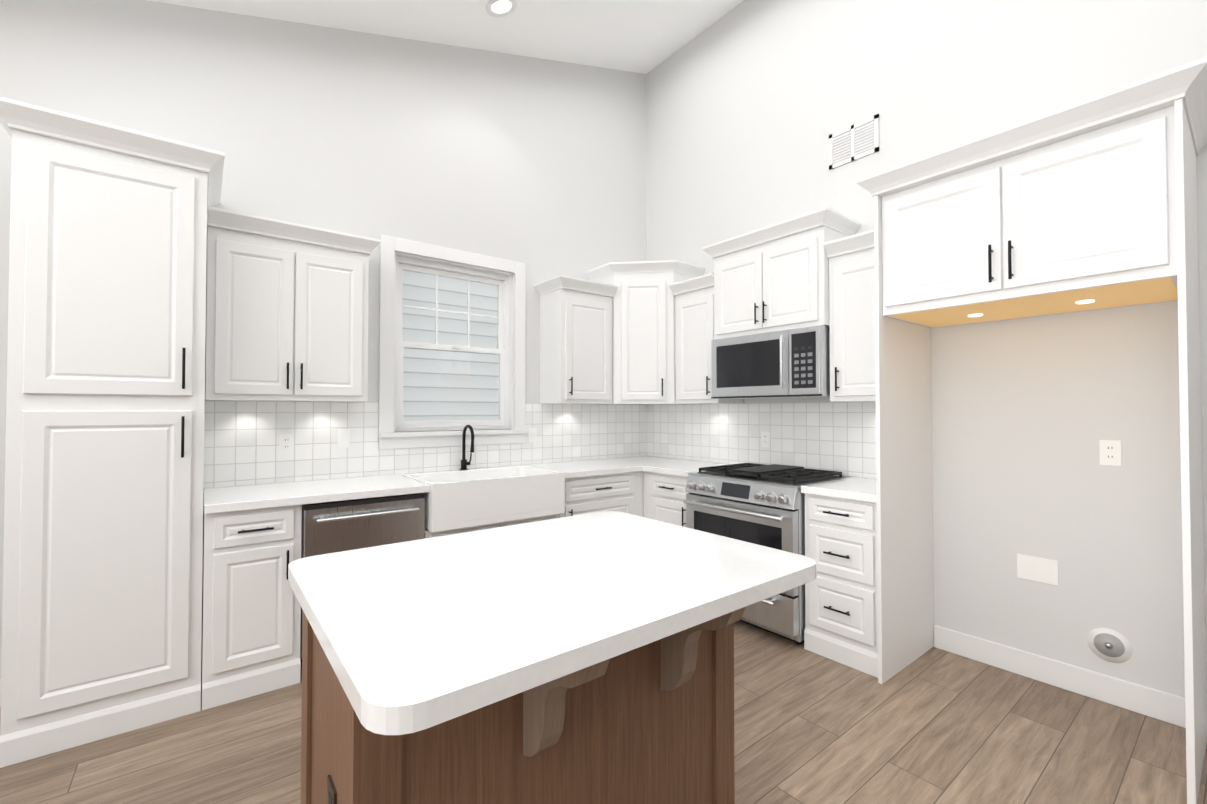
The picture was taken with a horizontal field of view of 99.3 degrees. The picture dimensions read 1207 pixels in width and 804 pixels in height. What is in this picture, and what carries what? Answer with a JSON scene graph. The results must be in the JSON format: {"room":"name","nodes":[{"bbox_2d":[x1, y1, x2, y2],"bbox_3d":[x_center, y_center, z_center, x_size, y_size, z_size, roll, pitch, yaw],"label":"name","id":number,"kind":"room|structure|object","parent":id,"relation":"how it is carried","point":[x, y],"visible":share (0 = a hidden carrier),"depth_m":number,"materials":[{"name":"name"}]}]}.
{"room":"kitchen","nodes":[
{"label":"kitchen","id":0,"kind":"room"},
{"bbox_2d":[0,0,646,678],"bbox_3d":[-1.939,-1.004,3.104,6.150,4.800,0.150,1,-1,-38],"label":"wall","id":1,"kind":"structure","parent":0,"point":[536,166],"depth_m":3.33,"materials":[{"name":"white paint"}]},
{"bbox_2d":[205,206,381,401],"bbox_3d":[-1.742,-0.482,2.912,0.811,0.950,0.378,1,-1,-38],"label":"upper cabinet","id":2,"kind":"object","parent":1,"relation":"attached to","point":[286,311],"visible":1,"depth_m":2.76,"materials":[{"name":"white paint"}]},
{"bbox_2d":[204,401,646,487],"bbox_3d":[-0.886,0.249,3.808,3.280,0.475,0.006,1,-1,-38],"label":"backsplash","id":3,"kind":"structure","parent":1,"relation":"attached to","point":[241,443],"depth_m":3.26,"materials":[{"name":"tile"}]},
{"bbox_2d":[279,434,293,453],"bbox_3d":[-1.870,0.245,3.027,0.072,0.116,0.008,1,-1,-38],"label":"electrical outlet","id":4,"kind":"object","parent":3,"relation":"attached to","point":[286,443],"visible":1,"depth_m":3.02,"materials":[{"name":"white plastic"}]},
{"bbox_2d":[337,429,349,447],"bbox_3d":[-1.629,0.229,3.215,0.072,0.116,0.009,1,-1,-38],"label":"electrical outlet","id":5,"kind":"object","parent":3,"relation":"attached to","point":[343,438],"visible":1,"depth_m":3.21,"materials":[{"name":"white plastic"}]},
{"bbox_2d":[528,428,536,442],"bbox_3d":[-0.559,0.263,4.054,0.072,0.116,0.009,1,-1,-38],"label":"electrical outlet","id":6,"kind":"object","parent":3,"relation":"attached to","point":[532,435],"visible":1,"depth_m":4.05,"materials":[{"name":"white plastic"}]},
{"bbox_2d":[378,235,526,449],"bbox_3d":[-1.064,-0.388,3.720,1.080,1.410,0.145,1,-1,-38],"label":"window","id":7,"kind":"structure","parent":1,"relation":"in","point":[390,438],"depth_m":3.61,"materials":[{"name":"white paint"}]},
{"bbox_2d":[394,256,508,431],"bbox_3d":[-1.101,-0.391,3.767,0.876,1.198,0.085,1,-1,-38],"label":"window","id":8,"kind":"structure","parent":7,"relation":"attached to","point":[437,270],"depth_m":3.75,"materials":[{"name":"white plastic"}]},
{"bbox_2d":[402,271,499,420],"bbox_3d":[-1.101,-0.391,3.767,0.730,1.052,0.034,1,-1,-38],"label":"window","id":9,"kind":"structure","parent":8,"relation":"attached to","point":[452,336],"depth_m":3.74,"materials":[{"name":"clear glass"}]},
{"bbox_2d":[534,275,617,403],"bbox_3d":[-0.219,-0.462,4.107,0.553,0.950,0.378,1,-1,-38],"label":"upper cabinet","id":10,"kind":"object","parent":1,"relation":"attached to","point":[575,340],"visible":1,"depth_m":4.00,"materials":[{"name":"white paint"}]},
{"bbox_2d":[585,260,704,404],"bbox_3d":[0.347,-0.553,4.337,0.717,1.140,0.717,1,-1,-38],"label":"upper cabinet","id":11,"kind":"object","parent":1,"relation":"attached to","point":[643,335],"visible":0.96,"depth_m":4.14,"materials":[{"name":"white paint"}]},
{"bbox_2d":[147,0,743,73],"bbox_3d":[0.317,-2.378,0.130,6.300,2.040,7.650,1,-1,-38],"label":"ceiling","id":12,"kind":"structure","parent":0,"point":[642,36],"depth_m":3.70,"materials":[{"name":"white paint"}]},
{"bbox_2d":[486,0,516,16],"bbox_3d":[-0.675,-2.614,3.392,0.203,0.066,0.210,1,-1,-38],"label":"recessed light","id":13,"kind":"object","parent":12,"relation":"in","point":[501,8],"visible":1,"depth_m":3.40,"materials":[{"name":"white paint"}]},
{"bbox_2d":[0,621,1206,803],"bbox_3d":[0.317,1.406,0.067,6.300,0.120,7.650,1,-1,-38],"label":"floor","id":14,"kind":"structure","parent":0,"point":[933,725],"depth_m":2.04,"materials":[{"name":"brown wood"}]},
{"bbox_2d":[0,97,224,767],"bbox_3d":[-2.208,0.127,2.348,0.718,2.515,0.673,1,-1,-38],"label":"pantry cabinet","id":15,"kind":"object","parent":14,"relation":"on","point":[103,555],"visible":1,"depth_m":2.11,"materials":[{"name":"white paint"}]},
{"bbox_2d":[202,505,301,710],"bbox_3d":[-1.824,0.949,2.647,0.384,0.880,0.656,1,-1,-38],"label":"base cabinet","id":16,"kind":"object","parent":14,"relation":"on","point":[251,618],"visible":0.96,"depth_m":2.41,"materials":[{"name":"white paint"}]},
{"bbox_2d":[300,493,424,661],"bbox_3d":[-1.417,0.958,2.937,0.600,0.872,0.646,1,-1,-38],"label":"dishwasher","id":17,"kind":"object","parent":14,"relation":"on","point":[336,526],"visible":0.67,"depth_m":2.70,"materials":[{"name":"silver metal"}]},
{"bbox_2d":[424,514,558,538],"bbox_3d":[-0.828,1.076,3.427,0.916,0.652,0.656,1,-1,-38],"label":"base cabinet","id":18,"kind":"object","parent":14,"relation":"on","point":[428,534],"visible":0.06,"depth_m":3.16,"materials":[{"name":"white paint"}]},
{"bbox_2d":[288,511,815,803],"bbox_3d":[-0.133,0.901,1.394,1.160,0.935,0.920,1,-1,-38],"label":"kitchen island","id":19,"kind":"object","parent":14,"relation":"on","point":[588,658],"visible":1,"depth_m":1.18,"materials":[{"name":"white stone"}]},
{"bbox_2d":[559,471,642,517],"bbox_3d":[-0.163,0.971,3.951,0.767,0.880,0.656,1,-1,-38],"label":"base cabinet","id":20,"kind":"object","parent":14,"relation":"on","point":[621,492],"visible":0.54,"depth_m":3.73,"materials":[{"name":"white paint"}]},
{"bbox_2d":[204,456,684,513],"bbox_3d":[-0.686,0.503,3.554,3.287,0.040,0.645,1,-1,-38],"label":"countertop","id":21,"kind":"structure","parent":20,"relation":"on","point":[236,498],"depth_m":2.83,"materials":[{"name":"white stone"}]},
{"bbox_2d":[459,425,473,469],"bbox_3d":[-0.941,0.321,3.608,0.090,0.324,0.191,1,-1,-38],"label":"faucet","id":22,"kind":"object","parent":21,"relation":"on","point":[464,463],"visible":0.96,"depth_m":3.63,"materials":[{"name":"black metal"}]},
{"bbox_2d":[402,466,564,532],"bbox_3d":[-0.783,0.609,3.386,0.896,0.271,0.553,1,-1,-38],"label":"sink","id":23,"kind":"object","parent":21,"relation":"in","point":[459,499],"visible":0.81,"depth_m":3.18,"materials":[{"name":"white ceramic"}]},
{"bbox_2d":[643,471,688,526],"bbox_3d":[0.682,0.971,3.934,0.656,0.880,0.525,1,-1,-38],"label":"base cabinet","id":24,"kind":"object","parent":14,"relation":"on","point":[664,496],"visible":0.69,"depth_m":3.77,"materials":[{"name":"white paint"}]},
{"bbox_2d":[644,460,730,476],"bbox_3d":[0.703,0.510,3.929,0.639,0.040,0.480,1,-1,-38],"label":"countertop","id":25,"kind":"structure","parent":24,"relation":"on","point":[682,468],"depth_m":3.89,"materials":[{"name":"white stone"}]},
{"bbox_2d":[683,463,850,644],"bbox_3d":[1.054,0.919,3.371,0.748,0.964,0.818,1,-1,-38],"label":"range","id":26,"kind":"object","parent":14,"relation":"on","point":[760,504],"visible":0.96,"depth_m":3.08,"materials":[{"name":"silver metal"}]},
{"bbox_2d":[804,493,877,677],"bbox_3d":[1.485,0.954,2.912,0.656,0.880,0.418,1,-1,-38],"label":"base cabinet","id":27,"kind":"object","parent":14,"relation":"on","point":[841,621],"visible":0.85,"depth_m":2.72,"materials":[{"name":"white paint"}]},
{"bbox_2d":[801,477,875,502],"bbox_3d":[1.492,0.493,2.926,0.636,0.040,0.420,1,-1,-38],"label":"countertop","id":28,"kind":"structure","parent":27,"relation":"on","point":[858,488],"depth_m":2.83,"materials":[{"name":"white stone"}]},
{"bbox_2d":[874,195,933,683],"bbox_3d":[1.621,0.181,2.750,0.658,2.420,0.020,1,-1,-38],"label":"panel","id":29,"kind":"object","parent":14,"relation":"on","point":[905,587],"visible":0.77,"depth_m":2.69,"materials":[{"name":"white paint"}]},
{"bbox_2d":[1174,98,1206,803],"bbox_3d":[2.244,0.168,1.955,0.658,2.420,0.020,1,-1,-38],"label":"panel","id":30,"kind":"object","parent":14,"relation":"on","point":[1191,453],"visible":1,"depth_m":1.78,"materials":[{"name":"white paint"}]},
{"bbox_2d":[646,0,1206,697],"bbox_3d":[2.782,-1.023,1.948,0.150,4.800,7.500,1,-1,-38],"label":"wall","id":31,"kind":"structure","parent":0,"point":[752,106],"depth_m":2.71,"materials":[{"name":"white paint"}]},
{"bbox_2d":[669,273,743,403],"bbox_3d":[0.805,-0.463,4.026,0.378,0.950,0.434,1,-1,-38],"label":"upper cabinet","id":32,"kind":"object","parent":31,"relation":"attached to","point":[694,317],"visible":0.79,"depth_m":3.94,"materials":[{"name":"white paint"}]},
{"bbox_2d":[647,402,875,478],"bbox_3d":[1.138,0.250,3.892,0.006,0.475,2.372,1,-1,-38],"label":"backsplash","id":33,"kind":"structure","parent":31,"relation":"attached to","point":[840,437],"depth_m":3.76,"materials":[{"name":"tile"}]},
{"bbox_2d":[761,432,769,447],"bbox_3d":[1.201,0.278,3.799,0.008,0.116,0.072,1,-1,-38],"label":"electrical outlet","id":34,"kind":"object","parent":33,"relation":"attached to","point":[765,439],"visible":1,"depth_m":3.80,"materials":[{"name":"white plastic"}]},
{"bbox_2d":[702,207,860,339],"bbox_3d":[1.182,-0.798,3.511,0.428,0.678,0.954,1,-1,-38],"label":"upper cabinet","id":35,"kind":"object","parent":31,"relation":"attached to","point":[772,278],"visible":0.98,"depth_m":3.33,"materials":[{"name":"white paint"}]},
{"bbox_2d":[711,325,829,398],"bbox_3d":[1.169,-0.242,3.494,0.438,0.426,0.830,1,-1,-38],"label":"microwave","id":36,"kind":"object","parent":35,"relation":"attached to","point":[792,363],"visible":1,"depth_m":3.31,"materials":[{"name":"silver metal"}]},
{"bbox_2d":[823,229,875,401],"bbox_3d":[1.594,-0.480,3.022,0.378,0.950,0.418,1,-1,-38],"label":"upper cabinet","id":37,"kind":"object","parent":31,"relation":"attached to","point":[852,314],"visible":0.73,"depth_m":2.99,"materials":[{"name":"white paint"}]},
{"bbox_2d":[829,114,878,169],"bbox_3d":[1.613,-1.675,3.317,0.012,0.230,0.320,1,-1,-38],"label":"air vent","id":38,"kind":"object","parent":31,"relation":"in","point":[856,141],"visible":1,"depth_m":3.31,"materials":[{"name":"white paint"}]},
{"bbox_2d":[882,106,1177,327],"bbox_3d":[1.926,-0.732,2.362,0.676,0.608,0.986,1,-1,-38],"label":"upper cabinet","id":39,"kind":"object","parent":31,"relation":"attached to","point":[1084,221],"visible":0.96,"depth_m":2.10,"materials":[{"name":"white paint"}]},
{"bbox_2d":[856,57,1206,196],"bbox_3d":[1.909,-1.079,2.355,0.718,0.085,1.150,1,-1,-38],"label":"crown molding","id":40,"kind":"structure","parent":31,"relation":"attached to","point":[1187,83],"depth_m":2.00,"materials":[{"name":"white paint"}]},
{"bbox_2d":[1017,554,1057,585],"bbox_3d":[2.171,0.838,2.568,0.006,0.120,0.160,1,-1,-38],"label":"wall plate","id":41,"kind":"object","parent":31,"relation":"attached to","point":[1038,569],"visible":1,"depth_m":2.56,"materials":[{"name":"white plastic"}]},
{"bbox_2d":[934,625,1185,727],"bbox_3d":[2.186,1.325,2.532,0.014,0.125,0.984,1,-1,-38],"label":"baseboard","id":42,"kind":"structure","parent":31,"relation":"attached to","point":[1152,702],"depth_m":2.46,"materials":[{"name":"white paint"}]},
{"bbox_2d":[1087,628,1131,662],"bbox_3d":[2.323,1.119,2.359,0.020,0.150,0.150,1,-1,-38],"label":"water supply box","id":43,"kind":"object","parent":31,"relation":"attached to","point":[1109,645],"visible":1,"depth_m":2.36,"materials":[{"name":"white plastic"}]},
{"bbox_2d":[1099,440,1121,465],"bbox_3d":[2.337,0.234,2.365,0.008,0.116,0.072,1,-1,-38],"label":"electrical outlet","id":44,"kind":"object","parent":31,"relation":"attached to","point":[1110,452],"visible":1,"depth_m":2.36,"materials":[{"name":"white plastic"}]},
{"label":"outside","id":45,"kind":"structure","parent":0,"visible":0},
{"bbox_2d":[402,270,498,420],"bbox_3d":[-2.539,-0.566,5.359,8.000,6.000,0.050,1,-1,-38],"label":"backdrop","id":46,"kind":"structure","parent":45,"point":[439,370],"depth_m":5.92,"materials":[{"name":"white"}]}
]}

